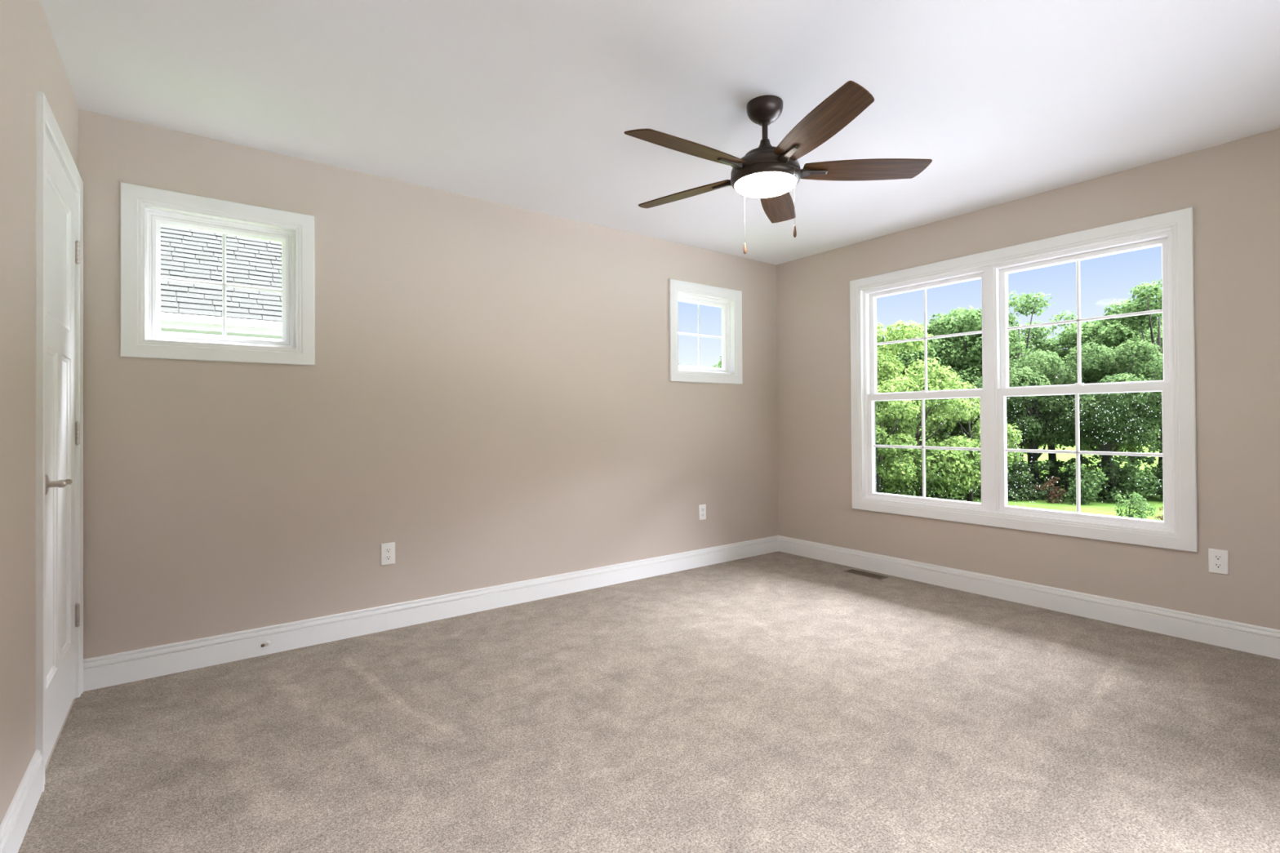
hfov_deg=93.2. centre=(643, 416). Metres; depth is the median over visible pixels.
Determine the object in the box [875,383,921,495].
tree
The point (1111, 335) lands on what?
tree
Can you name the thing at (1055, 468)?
bush
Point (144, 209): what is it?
window
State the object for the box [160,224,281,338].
neighboring house
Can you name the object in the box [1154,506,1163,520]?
shrub
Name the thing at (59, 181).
door
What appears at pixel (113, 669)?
baseboard
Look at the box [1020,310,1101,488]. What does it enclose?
tree
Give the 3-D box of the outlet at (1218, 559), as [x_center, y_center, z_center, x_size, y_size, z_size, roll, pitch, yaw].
[2.801,0.708,2.947,0.008,0.117,0.072,0,-1,-37]
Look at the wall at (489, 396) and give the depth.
3.31 m
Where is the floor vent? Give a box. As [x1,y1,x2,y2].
[844,568,888,579]
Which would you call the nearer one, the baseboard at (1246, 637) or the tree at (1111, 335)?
the baseboard at (1246, 637)
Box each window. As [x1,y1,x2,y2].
[120,182,315,365]
[668,278,742,384]
[849,206,1197,552]
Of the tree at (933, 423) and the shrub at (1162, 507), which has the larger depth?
the tree at (933, 423)
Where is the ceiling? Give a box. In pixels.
[40,0,1279,265]
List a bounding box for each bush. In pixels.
[875,435,934,496]
[924,428,981,499]
[964,430,1013,499]
[976,456,1042,501]
[1007,458,1057,500]
[1038,457,1092,497]
[1057,454,1130,493]
[1088,455,1162,494]
[1129,440,1163,498]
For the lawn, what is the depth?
30.90 m
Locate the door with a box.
[35,90,83,791]
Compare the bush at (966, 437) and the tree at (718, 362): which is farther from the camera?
the tree at (718, 362)
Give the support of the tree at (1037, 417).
on the lawn
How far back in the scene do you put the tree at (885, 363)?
33.06 m
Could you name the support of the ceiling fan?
hanging from the ceiling
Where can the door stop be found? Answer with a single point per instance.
(267, 642)
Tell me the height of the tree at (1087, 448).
7.669 m
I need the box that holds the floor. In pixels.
[17,551,1279,852]
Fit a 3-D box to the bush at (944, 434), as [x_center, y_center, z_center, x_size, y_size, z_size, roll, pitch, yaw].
[15.922,2.698,32.524,4.105,4.286,3.072,-1,-1,45]
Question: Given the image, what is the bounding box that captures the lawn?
[875,433,1163,520]
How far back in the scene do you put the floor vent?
4.34 m
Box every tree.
[711,355,721,368]
[875,320,949,461]
[875,357,981,498]
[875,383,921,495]
[888,315,982,444]
[900,305,1050,445]
[924,381,1025,502]
[928,312,982,435]
[950,290,1068,479]
[970,348,1098,497]
[1011,437,1044,465]
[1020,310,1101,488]
[1032,337,1163,499]
[1033,297,1163,458]
[1062,442,1101,469]
[1092,279,1163,495]
[1112,432,1159,471]
[1137,320,1162,346]
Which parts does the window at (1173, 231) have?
screen frame, sash, sash, sill, sash, sash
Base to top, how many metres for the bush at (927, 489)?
3.956 m
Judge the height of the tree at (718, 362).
10.515 m
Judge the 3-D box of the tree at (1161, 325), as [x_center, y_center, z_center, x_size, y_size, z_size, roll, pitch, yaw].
[35.531,-1.638,38.315,8.226,12.235,8.449,0,0,12]
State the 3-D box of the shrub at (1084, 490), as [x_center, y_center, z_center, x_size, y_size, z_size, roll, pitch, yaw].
[21.847,3.461,30.111,1.998,2.455,2.536,-1,0,23]
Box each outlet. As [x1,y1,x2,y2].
[381,542,395,565]
[698,504,706,520]
[1208,548,1228,574]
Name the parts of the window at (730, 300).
sash, frame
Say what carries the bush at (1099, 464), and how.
on the lawn
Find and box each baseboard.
[0,750,42,852]
[83,535,778,691]
[778,535,1279,659]
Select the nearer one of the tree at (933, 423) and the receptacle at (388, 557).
the receptacle at (388, 557)
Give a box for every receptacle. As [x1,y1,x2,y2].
[384,547,391,553]
[385,555,391,560]
[1213,554,1222,560]
[1213,562,1222,568]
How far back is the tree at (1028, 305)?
36.04 m
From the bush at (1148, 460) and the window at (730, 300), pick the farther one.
the bush at (1148, 460)
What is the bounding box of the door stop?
[261,640,270,647]
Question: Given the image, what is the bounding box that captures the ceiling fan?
[624,80,932,253]
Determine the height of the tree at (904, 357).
11.419 m
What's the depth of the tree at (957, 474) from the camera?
28.66 m
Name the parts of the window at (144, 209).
frame, sash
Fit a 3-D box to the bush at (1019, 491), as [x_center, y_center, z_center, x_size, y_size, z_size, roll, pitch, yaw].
[19.190,3.368,32.357,3.482,2.611,2.610,0,0,-17]
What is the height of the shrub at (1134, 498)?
1.384 m
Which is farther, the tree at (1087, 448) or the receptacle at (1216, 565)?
the tree at (1087, 448)
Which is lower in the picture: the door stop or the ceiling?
the door stop
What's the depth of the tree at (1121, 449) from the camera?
43.26 m
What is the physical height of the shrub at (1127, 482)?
2.902 m
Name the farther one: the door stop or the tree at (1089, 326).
the tree at (1089, 326)
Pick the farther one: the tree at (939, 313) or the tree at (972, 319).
the tree at (939, 313)
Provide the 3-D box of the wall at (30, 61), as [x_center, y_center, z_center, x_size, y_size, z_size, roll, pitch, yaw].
[-1.210,-0.032,0.868,0.150,2.560,4.050,0,-1,-37]
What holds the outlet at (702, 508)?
attached to the wall at (489, 396)
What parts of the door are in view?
handle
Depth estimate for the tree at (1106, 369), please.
30.36 m
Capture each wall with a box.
[0,0,78,825]
[78,109,777,659]
[776,128,1279,630]
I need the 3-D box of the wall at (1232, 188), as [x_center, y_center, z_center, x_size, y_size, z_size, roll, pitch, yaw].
[2.418,-0.036,3.589,0.150,2.560,4.050,0,-1,-37]
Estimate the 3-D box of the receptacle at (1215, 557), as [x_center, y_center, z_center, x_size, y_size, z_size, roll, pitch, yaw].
[2.799,0.688,2.946,0.002,0.028,0.035,0,-1,-37]
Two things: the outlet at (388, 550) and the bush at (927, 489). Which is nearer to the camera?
the outlet at (388, 550)
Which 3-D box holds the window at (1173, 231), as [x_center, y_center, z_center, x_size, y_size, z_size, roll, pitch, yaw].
[2.212,-0.175,3.832,0.148,1.719,1.954,0,-1,-37]
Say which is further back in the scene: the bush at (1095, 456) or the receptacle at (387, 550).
the bush at (1095, 456)
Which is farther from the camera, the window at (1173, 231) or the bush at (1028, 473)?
the bush at (1028, 473)
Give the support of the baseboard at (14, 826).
attached to the wall at (30, 61)
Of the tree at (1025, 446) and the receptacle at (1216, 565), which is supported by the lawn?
the tree at (1025, 446)
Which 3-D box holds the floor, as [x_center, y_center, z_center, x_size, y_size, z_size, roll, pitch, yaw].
[0.612,1.186,2.219,4.385,0.120,4.050,0,-1,-37]
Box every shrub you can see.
[1034,475,1066,503]
[1059,462,1108,504]
[1089,455,1161,503]
[1114,491,1157,519]
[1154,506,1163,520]
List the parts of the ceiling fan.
blade, blade, blade arm, blade arm, pull chain, lamp shade, blade, blade arm, pull chain, blade arm, blade, blade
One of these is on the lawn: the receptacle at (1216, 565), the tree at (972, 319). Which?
the tree at (972, 319)
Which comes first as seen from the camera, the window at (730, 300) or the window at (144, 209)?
the window at (144, 209)
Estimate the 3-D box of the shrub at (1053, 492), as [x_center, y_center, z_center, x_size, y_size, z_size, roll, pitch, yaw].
[20.817,3.838,30.744,1.567,1.604,1.210,0,0,-20]

